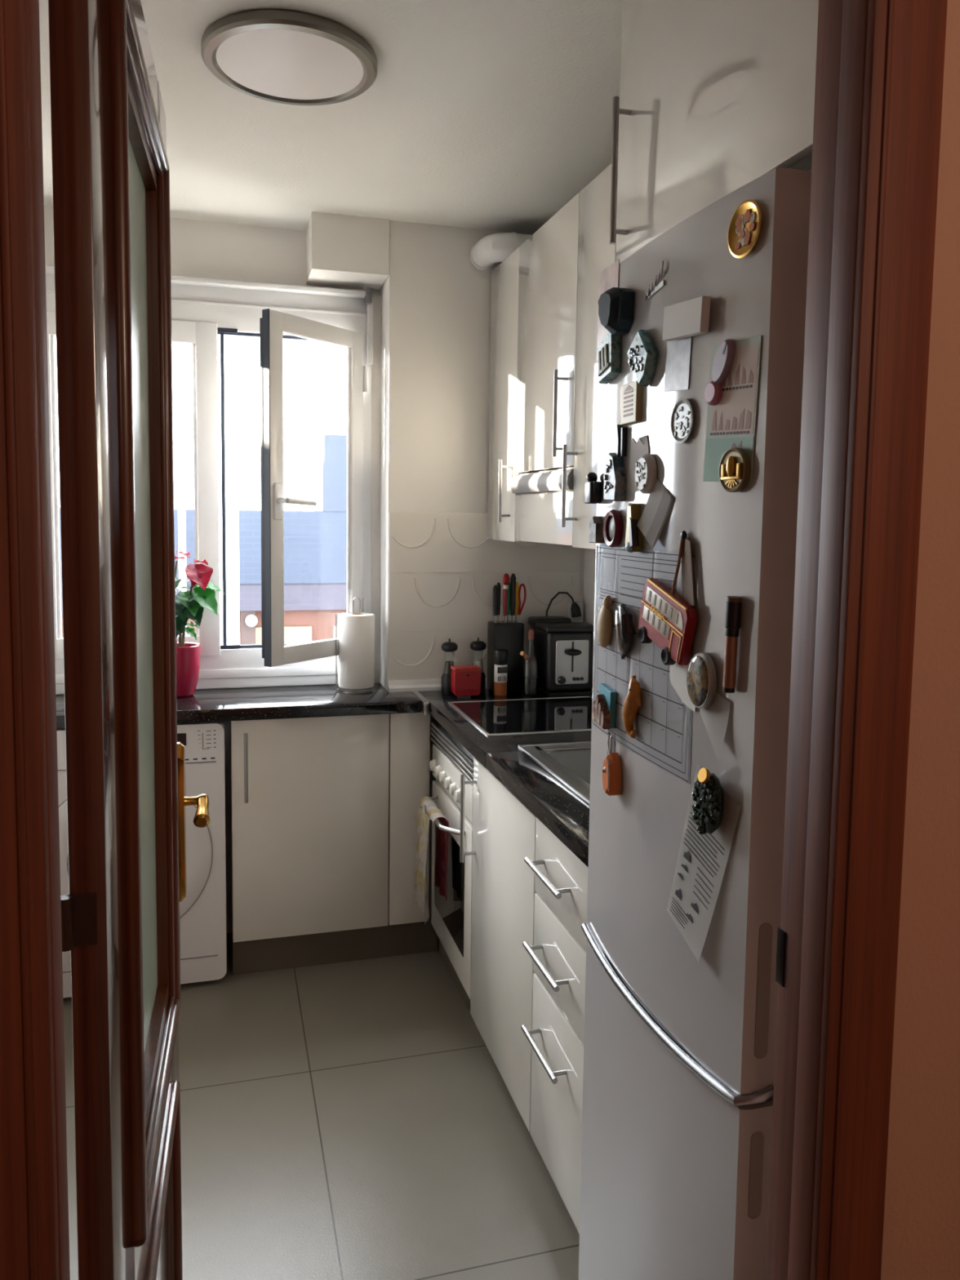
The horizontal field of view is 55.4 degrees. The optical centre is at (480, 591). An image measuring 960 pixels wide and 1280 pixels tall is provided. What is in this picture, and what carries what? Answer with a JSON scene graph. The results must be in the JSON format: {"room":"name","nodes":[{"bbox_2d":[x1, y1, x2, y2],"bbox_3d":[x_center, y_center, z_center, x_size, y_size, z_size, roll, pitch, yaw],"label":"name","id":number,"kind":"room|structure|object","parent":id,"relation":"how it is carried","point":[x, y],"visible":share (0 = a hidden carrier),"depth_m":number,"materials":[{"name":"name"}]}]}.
{"room":"kitchen","nodes":[
{"label":"kitchen","id":0,"kind":"room"},
{"bbox_2d":[44,205,584,933],"bbox_3d":[-0.620,-0.009,3.222,1.980,2.480,0.320,-1,5,-16],"label":"wall","id":1,"kind":"structure","parent":0,"point":[430,367],"depth_m":3.13,"materials":[{"name":"white paint"}]},
{"bbox_2d":[45,265,373,693],"bbox_3d":[-0.924,-0.345,2.955,1.235,1.385,0.396,-1,5,-16],"label":"window","id":2,"kind":"structure","parent":1,"relation":"in","point":[202,309],"depth_m":3.08,"materials":[{"name":"white plastic"}]},
{"bbox_2d":[306,211,389,289],"bbox_3d":[-0.452,-1.151,3.105,0.254,0.180,0.210,-1,5,-16],"label":"soffit","id":3,"kind":"object","parent":1,"relation":"attached to","point":[343,251],"depth_m":3.01,"materials":[{"name":"white paint"}]},
{"bbox_2d":[387,675,530,692],"bbox_3d":[0.022,0.321,3.240,0.700,0.036,0.030,-1,5,-16],"label":"trim","id":4,"kind":"structure","parent":1,"relation":"attached to","point":[411,685],"depth_m":3.17,"materials":[{"name":"white plastic"}]},
{"bbox_2d":[387,511,579,679],"bbox_3d":[0.072,0.032,3.247,0.801,0.617,0.011,-1,5,-16],"label":"backsplash","id":5,"kind":"structure","parent":1,"relation":"attached to","point":[444,568],"depth_m":3.20,"materials":[{"name":"white tile"}]},
{"bbox_2d":[487,247,528,542],"bbox_3d":[0.233,-0.630,3.069,0.409,0.915,0.310,-1,5,-16],"label":"upper cabinet","id":6,"kind":"object","parent":1,"relation":"attached to","point":[505,277],"visible":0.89,"depth_m":3.00,"materials":[{"name":"beige"}]},
{"bbox_2d":[469,231,532,270],"bbox_3d":[0.193,-1.142,3.087,0.427,0.100,0.188,-1,5,-16],"label":"ventilation duct","id":7,"kind":"object","parent":6,"relation":"on","point":[485,253],"visible":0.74,"depth_m":2.99,"materials":[{"name":"white plastic"}]},
{"bbox_2d":[62,932,579,1279],"bbox_3d":[-0.276,1.467,1.037,3.200,0.100,5.100,-1,5,-16],"label":"floor","id":8,"kind":"structure","parent":0,"point":[351,1120],"depth_m":2.21,"materials":[{"name":"tile"}]},
{"bbox_2d":[56,721,226,998],"bbox_3d":[-1.133,0.813,2.960,0.596,0.830,0.332,-1,5,-16],"label":"washing machine","id":9,"kind":"object","parent":8,"relation":"on","point":[202,912],"visible":0.34,"depth_m":2.87,"materials":[{"name":"white metal"}]},
{"bbox_2d":[230,712,437,974],"bbox_3d":[-0.500,0.813,3.148,0.684,0.856,0.381,-1,5,-16],"label":"base cabinet","id":10,"kind":"object","parent":8,"relation":"on","point":[324,809],"visible":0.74,"depth_m":3.00,"materials":[{"name":"beige"}]},
{"bbox_2d":[55,683,421,728],"bbox_3d":[-0.882,0.368,2.986,1.337,0.040,0.346,-1,5,-16],"label":"countertop","id":11,"kind":"structure","parent":10,"relation":"on","point":[224,704],"depth_m":2.96,"materials":[{"name":"black stone"}]},
{"bbox_2d":[176,641,200,697],"bbox_3d":[-0.990,0.258,3.032,0.124,0.169,0.124,-1,5,-16],"label":"pot","id":12,"kind":"object","parent":11,"relation":"on","point":[188,654],"depth_m":2.99,"materials":[{"name":"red ceramic"}]},
{"bbox_2d":[174,551,225,697],"bbox_3d":[-1.000,0.105,3.005,0.288,0.477,0.173,-3,6,-35],"label":"potted plant","id":13,"kind":"object","parent":11,"relation":"on","point":[188,603],"visible":0.71,"depth_m":2.99,"materials":[{"name":"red plant"}]},
{"bbox_2d":[335,596,373,692],"bbox_3d":[-0.429,0.177,3.177,0.116,0.321,0.116,2,5,10],"label":"paper towel holder","id":14,"kind":"object","parent":11,"relation":"on","point":[371,688],"visible":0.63,"depth_m":3.14,"materials":[{"name":"silver metal"}]},
{"bbox_2d":[337,612,374,688],"bbox_3d":[-0.429,0.202,3.179,0.125,0.253,0.125,-1,5,-16],"label":"paper towel roll","id":15,"kind":"object","parent":14,"relation":"on","point":[356,632],"visible":1,"depth_m":3.13,"materials":[{"name":"white paper"}]},
{"bbox_2d":[429,720,485,1044],"bbox_3d":[0.128,0.854,2.912,0.604,0.830,0.587,-1,5,-16],"label":"oven","id":16,"kind":"object","parent":8,"relation":"on","point":[451,921],"visible":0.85,"depth_m":2.76,"materials":[{"name":"beige"}]},
{"bbox_2d":[413,796,448,924],"bbox_3d":[-0.156,0.828,2.812,0.077,0.365,0.236,-1,5,-16],"label":"dish towel","id":17,"kind":"object","parent":16,"relation":"hanging from","point":[420,889],"visible":1,"depth_m":2.78,"materials":[{"name":"fabric"}]},
{"bbox_2d":[459,757,548,1171],"bbox_3d":[0.305,0.895,2.387,0.624,0.838,0.526,-1,5,-16],"label":"base cabinet","id":18,"kind":"object","parent":8,"relation":"on","point":[504,829],"visible":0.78,"depth_m":2.28,"materials":[{"name":"beige"}]},
{"bbox_2d":[412,688,592,867],"bbox_3d":[0.277,0.422,2.513,0.636,0.043,1.574,-1,5,-16],"label":"countertop","id":19,"kind":"structure","parent":18,"relation":"on","point":[561,810],"depth_m":2.24,"materials":[{"name":"black stone"}]},
{"bbox_2d":[440,638,457,694],"bbox_3d":[-0.105,0.252,3.128,0.057,0.188,0.057,-1,5,-16],"label":"pepper mill","id":20,"kind":"object","parent":19,"relation":"on","point":[448,646],"visible":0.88,"depth_m":3.11,"materials":[{"name":"black plastic"}]},
{"bbox_2d":[450,665,481,696],"bbox_3d":[-0.047,0.300,3.091,0.095,0.095,0.054,-1,5,-16],"label":"tin","id":21,"kind":"object","parent":19,"relation":"on","point":[465,680],"visible":1,"depth_m":3.07,"materials":[{"name":"red metal"}]},
{"bbox_2d":[470,637,486,692],"bbox_3d":[-0.007,0.250,3.166,0.057,0.188,0.057,-1,5,-16],"label":"pepper mill","id":22,"kind":"object","parent":19,"relation":"on","point":[477,645],"visible":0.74,"depth_m":3.15,"materials":[{"name":"black plastic"}]},
{"bbox_2d":[493,648,507,695],"bbox_3d":[0.070,0.273,3.111,0.047,0.153,0.047,-1,5,-16],"label":"spice jar","id":23,"kind":"object","parent":19,"relation":"on","point":[500,655],"visible":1,"depth_m":3.09,"materials":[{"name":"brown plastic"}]},
{"bbox_2d":[497,666,506,681],"bbox_3d":[0.075,0.277,3.094,0.032,0.048,0.008,-1,5,-16],"label":"print","id":24,"kind":"object","parent":23,"relation":"on","point":[501,671],"depth_m":3.09,"materials":[{"name":"grey paper"}]},
{"bbox_2d":[487,620,524,691],"bbox_3d":[0.088,0.224,3.201,0.108,0.238,0.090,-1,5,-16],"label":"knife block","id":25,"kind":"object","parent":19,"relation":"on","point":[509,636],"visible":0.82,"depth_m":3.16,"materials":[{"name":"black plastic"}]},
{"bbox_2d":[493,585,497,622],"bbox_3d":[0.052,0.041,3.165,0.017,0.129,0.017,-1,5,-16],"label":"knife","id":26,"kind":"object","parent":25,"relation":"on","point":[495,588],"visible":1,"depth_m":3.16,"materials":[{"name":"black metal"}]},
{"bbox_2d":[496,582,501,622],"bbox_3d":[0.064,0.036,3.183,0.017,0.137,0.017,-1,5,-16],"label":"knife","id":27,"kind":"object","parent":25,"relation":"on","point":[498,584],"visible":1,"depth_m":3.18,"materials":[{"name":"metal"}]},
{"bbox_2d":[502,573,510,622],"bbox_3d":[0.090,0.021,3.163,0.026,0.171,0.020,-1,5,-16],"label":"utensil","id":28,"kind":"object","parent":25,"relation":"on","point":[506,579],"visible":1,"depth_m":3.15,"materials":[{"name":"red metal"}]},
{"bbox_2d":[506,582,510,622],"bbox_3d":[0.098,0.034,3.193,0.017,0.139,0.017,-1,5,-16],"label":"knife","id":29,"kind":"object","parent":25,"relation":"on","point":[508,587],"visible":0.73,"depth_m":3.19,"materials":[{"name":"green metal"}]},
{"bbox_2d":[510,573,515,622],"bbox_3d":[0.114,0.021,3.180,0.020,0.169,0.020,-1,5,-16],"label":"knife","id":30,"kind":"object","parent":25,"relation":"on","point":[513,579],"visible":1,"depth_m":3.17,"materials":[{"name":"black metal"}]},
{"bbox_2d":[514,582,519,622],"bbox_3d":[0.127,0.035,3.196,0.020,0.139,0.020,-1,5,-16],"label":"knife","id":31,"kind":"object","parent":25,"relation":"on","point":[517,602],"visible":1,"depth_m":3.19,"materials":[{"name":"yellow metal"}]},
{"bbox_2d":[517,583,526,622],"bbox_3d":[0.146,0.038,3.180,0.029,0.135,0.008,-1,5,-16],"label":"scissors","id":32,"kind":"object","parent":25,"relation":"on","point":[520,609],"visible":1,"depth_m":3.18,"materials":[{"name":"red plastic"}]},
{"bbox_2d":[448,695,591,737],"bbox_3d":[0.198,0.374,2.802,0.498,0.006,0.460,-1,5,-16],"label":"cooktop","id":33,"kind":"object","parent":19,"relation":"in","point":[513,717],"visible":0.77,"depth_m":2.78,"materials":[{"name":"black glass"}]},
{"bbox_2d":[520,629,538,694],"bbox_3d":[0.162,0.239,3.100,0.086,0.225,0.060,-2,5,-30],"label":"oil bottle","id":34,"kind":"object","parent":19,"relation":"on","point":[530,683],"visible":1,"depth_m":3.09,"materials":[{"name":"clear glass"}]},
{"bbox_2d":[518,741,591,804],"bbox_3d":[0.398,0.504,2.189,0.464,0.167,0.576,-1,5,-16],"label":"sink","id":35,"kind":"object","parent":19,"relation":"in","point":[570,762],"visible":0.23,"depth_m":2.37,"materials":[{"name":"silver metal"}]},
{"bbox_2d":[528,616,594,697],"bbox_3d":[0.287,0.221,3.182,0.190,0.252,0.238,-1,5,-16],"label":"toaster","id":36,"kind":"object","parent":19,"relation":"on","point":[563,647],"visible":0.93,"depth_m":3.10,"materials":[{"name":"black plastic"}]},
{"bbox_2d":[546,591,583,622],"bbox_3d":[0.305,0.058,3.289,0.154,0.119,0.044,-1,5,-16],"label":"power cable","id":37,"kind":"object","parent":36,"relation":"attached to","point":[575,609],"visible":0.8,"depth_m":3.29,"materials":[{"name":"black plastic"}]},
{"bbox_2d":[520,817,588,1235],"bbox_3d":[0.427,0.927,1.963,0.618,0.845,0.354,-1,5,-16],"label":"drawer unit","id":38,"kind":"object","parent":8,"relation":"on","point":[558,956],"visible":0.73,"depth_m":1.89,"materials":[{"name":"beige laminate"}]},
{"bbox_2d":[578,168,811,1279],"bbox_3d":[0.558,0.426,1.482,0.648,1.925,0.542,-1,5,-16],"label":"refrigerator","id":39,"kind":"object","parent":8,"relation":"on","point":[679,1051],"depth_m":1.23,"materials":[{"name":"grey metal"}]},
{"bbox_2d":[584,471,601,503],"bbox_3d":[0.198,-0.182,1.595,0.022,0.055,0.040,0,5,-10],"label":"magnet","id":40,"kind":"object","parent":39,"relation":"attached to","point":[593,488],"visible":1,"depth_m":1.58,"materials":[{"name":"black plastic"}]},
{"bbox_2d":[588,515,604,543],"bbox_3d":[0.202,-0.108,1.586,0.016,0.046,0.042,0,5,-10],"label":"magnet","id":41,"kind":"object","parent":39,"relation":"attached to","point":[596,525],"visible":0.96,"depth_m":1.57,"materials":[{"name":"grey stone"}]},
{"bbox_2d":[591,683,616,728],"bbox_3d":[0.208,0.192,1.537,0.021,0.067,0.060,0,5,-12],"label":"magnet","id":42,"kind":"object","parent":39,"relation":"attached to","point":[603,709],"visible":1,"depth_m":1.52,"materials":[{"name":"teal paint"}]},
{"bbox_2d":[596,259,619,360],"bbox_3d":[0.216,-0.474,1.550,0.001,0.155,0.108,0,5,-11],"label":"print","id":43,"kind":"object","parent":39,"relation":"attached to","point":[609,277],"visible":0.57,"depth_m":1.56},
{"bbox_2d":[597,333,621,384],"bbox_3d":[0.212,-0.388,1.518,0.020,0.077,0.074,0,5,-11],"label":"plaque","id":44,"kind":"object","parent":39,"relation":"attached to","point":[609,350],"visible":0.98,"depth_m":1.50,"materials":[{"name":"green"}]},
{"bbox_2d":[607,728,615,755],"bbox_3d":[0.220,0.273,1.540,0.001,0.080,0.034,0,5,-12],"label":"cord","id":45,"kind":"object","parent":39,"relation":"attached to","point":[613,735],"visible":0.29,"depth_m":1.53,"materials":[{"name":"grey"}]},
{"bbox_2d":[602,732,622,795],"bbox_3d":[0.215,0.285,1.504,0.024,0.103,0.042,0,5,-13],"label":"keychain","id":46,"kind":"object","parent":39,"relation":"attached to","point":[611,769],"visible":1,"depth_m":1.49},
{"bbox_2d":[603,509,623,547],"bbox_3d":[0.219,-0.104,1.507,0.014,0.063,0.063,0,5,-12],"label":"round magnet","id":47,"kind":"object","parent":39,"relation":"attached to","point":[613,524],"visible":1,"depth_m":1.50,"materials":[{"name":"red"}]},
{"bbox_2d":[603,452,626,501],"bbox_3d":[0.218,-0.188,1.491,0.022,0.080,0.059,0,5,-12],"label":"plaque","id":48,"kind":"object","parent":39,"relation":"attached to","point":[615,477],"visible":1,"depth_m":1.48,"materials":[{"name":"grey"}]},
{"bbox_2d":[597,287,635,335],"bbox_3d":[0.214,-0.451,1.470,0.034,0.077,0.094,0,5,-12],"label":"magnet","id":49,"kind":"object","parent":39,"relation":"attached to","point":[615,304],"visible":1,"depth_m":1.44,"materials":[{"name":"black plastic"}]},
{"bbox_2d":[614,424,626,457],"bbox_3d":[0.227,-0.244,1.476,0.010,0.052,0.028,0,5,-13],"label":"magnet","id":50,"kind":"object","parent":39,"relation":"attached to","point":[620,431],"visible":1,"depth_m":1.47,"materials":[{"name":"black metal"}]},
{"bbox_2d":[620,380,641,425],"bbox_3d":[0.237,-0.296,1.435,0.010,0.062,0.062,0,5,-13],"label":"magnet","id":51,"kind":"object","parent":39,"relation":"attached to","point":[631,393],"visible":0.98,"depth_m":1.42,"materials":[{"name":"brown tile"}]},
{"bbox_2d":[625,502,643,552],"bbox_3d":[0.236,-0.099,1.415,0.020,0.077,0.034,0,5,-14],"label":"magnet","id":52,"kind":"object","parent":39,"relation":"attached to","point":[633,536],"visible":0.99,"depth_m":1.41,"materials":[{"name":"gold metal"}]},
{"bbox_2d":[626,435,648,492],"bbox_3d":[0.245,-0.198,1.419,0.001,0.086,0.082,0,5,-14],"label":"note","id":53,"kind":"object","parent":39,"relation":"attached to","point":[638,449],"visible":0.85,"depth_m":1.43,"materials":[{"name":"grey paper"}]},
{"bbox_2d":[626,328,657,386],"bbox_3d":[0.242,-0.353,1.384,0.021,0.085,0.081,0,5,-14],"label":"plaque","id":54,"kind":"object","parent":39,"relation":"attached to","point":[642,353],"visible":1,"depth_m":1.37,"materials":[{"name":"silver metal"}]},
{"bbox_2d":[592,545,697,784],"bbox_3d":[0.245,0.093,1.441,0.008,0.320,0.376,0,5,-14],"label":"calendar board","id":55,"kind":"object","parent":39,"relation":"attached to","point":[663,722],"visible":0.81,"depth_m":1.41,"materials":[{"name":"white"}]},
{"bbox_2d":[596,595,613,647],"bbox_3d":[0.210,0.049,1.546,0.024,0.091,0.051,-1,5,-16],"label":"magnet","id":56,"kind":"object","parent":55,"relation":"attached to","point":[605,620],"visible":1,"depth_m":1.53,"materials":[{"name":"beige wood"}]},
{"bbox_2d":[615,604,635,659],"bbox_3d":[0.225,0.064,1.452,0.026,0.090,0.060,-1,5,-16],"label":"magnet","id":57,"kind":"object","parent":55,"relation":"attached to","point":[624,624],"visible":1,"depth_m":1.43,"materials":[{"name":"silver ceramic"}]},
{"bbox_2d":[622,675,641,737],"bbox_3d":[0.235,0.179,1.422,0.025,0.099,0.047,0,5,-10],"label":"magnet","id":58,"kind":"object","parent":55,"relation":"attached to","point":[633,701],"visible":1,"depth_m":1.41,"materials":[{"name":"orange plastic"}]},
{"bbox_2d":[638,577,697,665],"bbox_3d":[0.265,0.043,1.311,0.017,0.120,0.150,-1,5,-17],"label":"ornament","id":59,"kind":"object","parent":55,"relation":"attached to","point":[666,620],"visible":1,"depth_m":1.29,"materials":[{"name":"red"}]},
{"bbox_2d":[635,453,657,493],"bbox_3d":[0.247,-0.178,1.379,0.015,0.060,0.054,0,5,-15],"label":"magnet","id":60,"kind":"object","parent":39,"relation":"attached to","point":[646,471],"visible":1,"depth_m":1.36,"materials":[{"name":"beige ceramic"}]},
{"bbox_2d":[644,261,665,301],"bbox_3d":[0.258,-0.459,1.354,0.005,0.044,0.061,0,5,-15],"label":"charm","id":61,"kind":"object","parent":39,"relation":"attached to","point":[648,295],"visible":1,"depth_m":1.35,"materials":[{"name":"silver metal"}]},
{"bbox_2d":[636,478,673,548],"bbox_3d":[0.258,-0.118,1.354,0.009,0.107,0.101,-1,5,-15],"label":"paper note","id":62,"kind":"object","parent":39,"relation":"attached to","point":[651,522],"visible":1,"depth_m":1.35,"materials":[{"name":"white paper"}]},
{"bbox_2d":[663,336,692,391],"bbox_3d":[0.279,-0.335,1.290,0.001,0.105,0.077,-1,5,-17],"label":"print","id":63,"kind":"object","parent":39,"relation":"attached to","point":[678,351],"visible":0.64,"depth_m":1.29},
{"bbox_2d":[670,397,694,444],"bbox_3d":[0.282,-0.238,1.275,0.007,0.063,0.063,-1,5,-17],"label":"round magnet","id":64,"kind":"object","parent":39,"relation":"attached to","point":[682,414],"visible":1,"depth_m":1.27,"materials":[{"name":"grey metal"}]},
{"bbox_2d":[669,658,695,712],"bbox_3d":[0.284,0.126,1.285,0.001,0.073,0.074,-1,5,-17],"label":"paper note","id":65,"kind":"object","parent":39,"relation":"attached to","point":[677,673],"visible":0.65,"depth_m":1.29,"materials":[{"name":"white paper"}]},
{"bbox_2d":[671,530,695,605],"bbox_3d":[0.284,-0.033,1.267,0.011,0.103,0.058,-1,5,-24],"label":"ribbon","id":66,"kind":"object","parent":39,"relation":"attached to","point":[685,553],"visible":1,"depth_m":1.27,"materials":[{"name":"brown fabric"}]},
{"bbox_2d":[662,295,711,341],"bbox_3d":[0.283,-0.372,1.249,0.018,0.053,0.107,-1,5,-17],"label":"magnet","id":67,"kind":"object","parent":39,"relation":"attached to","point":[691,317],"visible":1,"depth_m":1.23,"materials":[{"name":"beige plastic"}]},
{"bbox_2d":[686,652,716,709],"bbox_3d":[0.294,0.119,1.226,0.016,0.076,0.060,-1,5,-19],"label":"magnet","id":68,"kind":"object","parent":39,"relation":"attached to","point":[701,676],"visible":1,"depth_m":1.21,"materials":[{"name":"multicoloured ceramic"}]},
{"bbox_2d":[666,764,740,962],"bbox_3d":[0.296,0.368,1.246,0.010,0.264,0.169,-1,5,-19],"label":"leaflet","id":69,"kind":"object","parent":39,"relation":"attached to","point":[702,859],"visible":0.91,"depth_m":1.25,"materials":[{"name":"white paper"}]},
{"bbox_2d":[692,767,724,834],"bbox_3d":[0.300,0.276,1.203,0.032,0.093,0.057,0,5,-6],"label":"magnet","id":70,"kind":"object","parent":39,"relation":"attached to","point":[708,793],"visible":1,"depth_m":1.19,"materials":[{"name":"green plastic"}]},
{"bbox_2d":[699,692,730,759],"bbox_3d":[0.304,0.169,1.209,0.012,0.090,0.070,-1,5,-19],"label":"paper note","id":71,"kind":"object","parent":39,"relation":"attached to","point":[715,717],"visible":0.81,"depth_m":1.20,"materials":[{"name":"white paper"}]},
{"bbox_2d":[704,338,735,405],"bbox_3d":[0.308,-0.283,1.183,0.010,0.080,0.056,-1,5,-19],"label":"magnet","id":72,"kind":"object","parent":39,"relation":"attached to","point":[724,357],"visible":1,"depth_m":1.17,"materials":[{"name":"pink plastic"}]},
{"bbox_2d":[722,595,742,693],"bbox_3d":[0.319,0.067,1.159,0.020,0.122,0.020,3,5,25],"label":"marker pen","id":73,"kind":"object","parent":39,"relation":"attached to","point":[733,603],"visible":1,"depth_m":1.15,"materials":[{"name":"orange plastic"}]},
{"bbox_2d":[719,447,751,492],"bbox_3d":[0.318,-0.154,1.153,0.016,0.056,0.056,-1,5,-20],"label":"round magnet","id":74,"kind":"object","parent":39,"relation":"attached to","point":[735,467],"visible":1,"depth_m":1.15,"materials":[{"name":"gold metal"}]},
{"bbox_2d":[727,199,761,257],"bbox_3d":[0.328,-0.448,1.130,0.007,0.068,0.068,-1,5,-20],"label":"round magnet","id":75,"kind":"object","parent":39,"relation":"attached to","point":[744,228],"visible":1,"depth_m":1.13,"materials":[{"name":"gold metal"}]},
{"bbox_2d":[39,0,622,234],"bbox_3d":[-0.241,-1.104,0.828,3.200,0.100,5.100,-1,5,-16],"label":"ceiling","id":76,"kind":"structure","parent":0,"point":[491,115],"depth_m":2.27,"materials":[{"name":"white paint"}]},
{"bbox_2d":[200,9,377,105],"bbox_3d":[-0.405,-1.132,1.958,0.368,0.027,0.368,-1,5,-16],"label":"recessed light","id":77,"kind":"object","parent":76,"relation":"in","point":[282,56],"visible":1,"depth_m":1.91,"materials":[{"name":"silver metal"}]},
{"bbox_2d":[216,28,363,99],"bbox_3d":[-0.405,-1.132,1.958,0.310,0.025,0.310,-1,5,-16],"label":"diffuser","id":78,"kind":"object","parent":77,"relation":"attached to","point":[263,64],"depth_m":1.94,"materials":[{"name":"white plastic"}]},
{"bbox_2d":[582,548,595,688],"bbox_3d":[0.691,0.075,2.398,0.100,2.480,2.620,-1,5,-16],"label":"wall","id":79,"kind":"structure","parent":0,"point":[589,554],"depth_m":3.28,"materials":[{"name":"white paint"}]},
{"bbox_2d":[515,192,579,473],"bbox_3d":[0.343,-0.705,2.672,0.409,0.698,0.497,-1,5,-16],"label":"upper cabinet","id":80,"kind":"object","parent":79,"relation":"attached to","point":[548,284],"visible":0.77,"depth_m":2.60,"materials":[{"name":"beige"}]},
{"bbox_2d":[511,466,573,545],"bbox_3d":[0.348,-0.249,2.713,0.385,0.209,0.494,-1,5,-16],"label":"hood","id":81,"kind":"object","parent":80,"relation":"attached to","point":[539,500],"visible":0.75,"depth_m":2.65,"materials":[{"name":"beige metal"}]},
{"bbox_2d":[560,163,616,549],"bbox_3d":[0.441,-0.567,2.326,0.409,0.915,0.237,-1,5,-16],"label":"upper cabinet","id":82,"kind":"object","parent":79,"relation":"attached to","point":[595,253],"visible":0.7,"depth_m":2.31,"materials":[{"name":"beige"}]},
{"bbox_2d":[608,0,818,263],"bbox_3d":[0.601,-0.829,1.402,0.594,0.515,0.703,-1,5,-16],"label":"upper cabinet","id":83,"kind":"object","parent":79,"relation":"attached to","point":[716,96],"visible":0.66,"depth_m":1.38,"materials":[{"name":"beige laminate"}]},
{"bbox_2d":[880,0,959,1279],"bbox_3d":[-0.206,0.198,0.746,3.000,2.480,0.080,-1,5,-16],"label":"wall","id":84,"kind":"structure","parent":0,"point":[921,1241],"depth_m":0.89,"materials":[{"name":"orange paint"}]},
{"bbox_2d":[48,0,209,1279],"bbox_3d":[-0.399,0.343,1.142,0.096,2.096,0.730,0,5,-14],"label":"door","id":85,"kind":"structure","parent":84,"relation":"in","point":[127,801],"depth_m":0.86,"materials":[{"name":"brown wood"}]},
{"bbox_2d":[0,0,947,1279],"bbox_3d":[-0.007,0.336,0.807,0.814,2.200,0.106,-1,5,-16],"label":"trim","id":86,"kind":"structure","parent":84,"relation":"attached to","point":[879,69],"depth_m":0.82,"materials":[{"name":"wood"}]},
{"label":"outside","id":87,"kind":"structure","parent":0,"visible":0},
{"bbox_3d":[-4.549,1.171,16.330,28.000,0.100,26.400,-1,5,-16],"label":"ground","id":88,"kind":"structure","parent":87,"visible":0},
{"bbox_2d":[177,499,186,635],"bbox_3d":[-1.753,0.749,5.429,0.040,2.580,0.040,-1,5,-16],"label":"post","id":89,"kind":"object","parent":88,"relation":"on","point":[181,503],"visible":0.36,"depth_m":5.33,"materials":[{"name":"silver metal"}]},
{"bbox_2d":[58,434,346,644],"bbox_3d":[-1.609,0.472,6.148,6.200,3.020,0.610,-1,5,-16],"label":"building","id":90,"kind":"structure","parent":88,"relation":"on","point":[315,542],"depth_m":5.92,"materials":[{"name":"blue brick"}]},
{"bbox_2d":[218,497,239,644],"bbox_3d":[-1.500,0.738,5.488,0.120,2.600,0.120,-1,5,-16],"label":"column","id":91,"kind":"structure","parent":88,"relation":"on","point":[232,508],"depth_m":5.36,"materials":[{"name":"white paint"}]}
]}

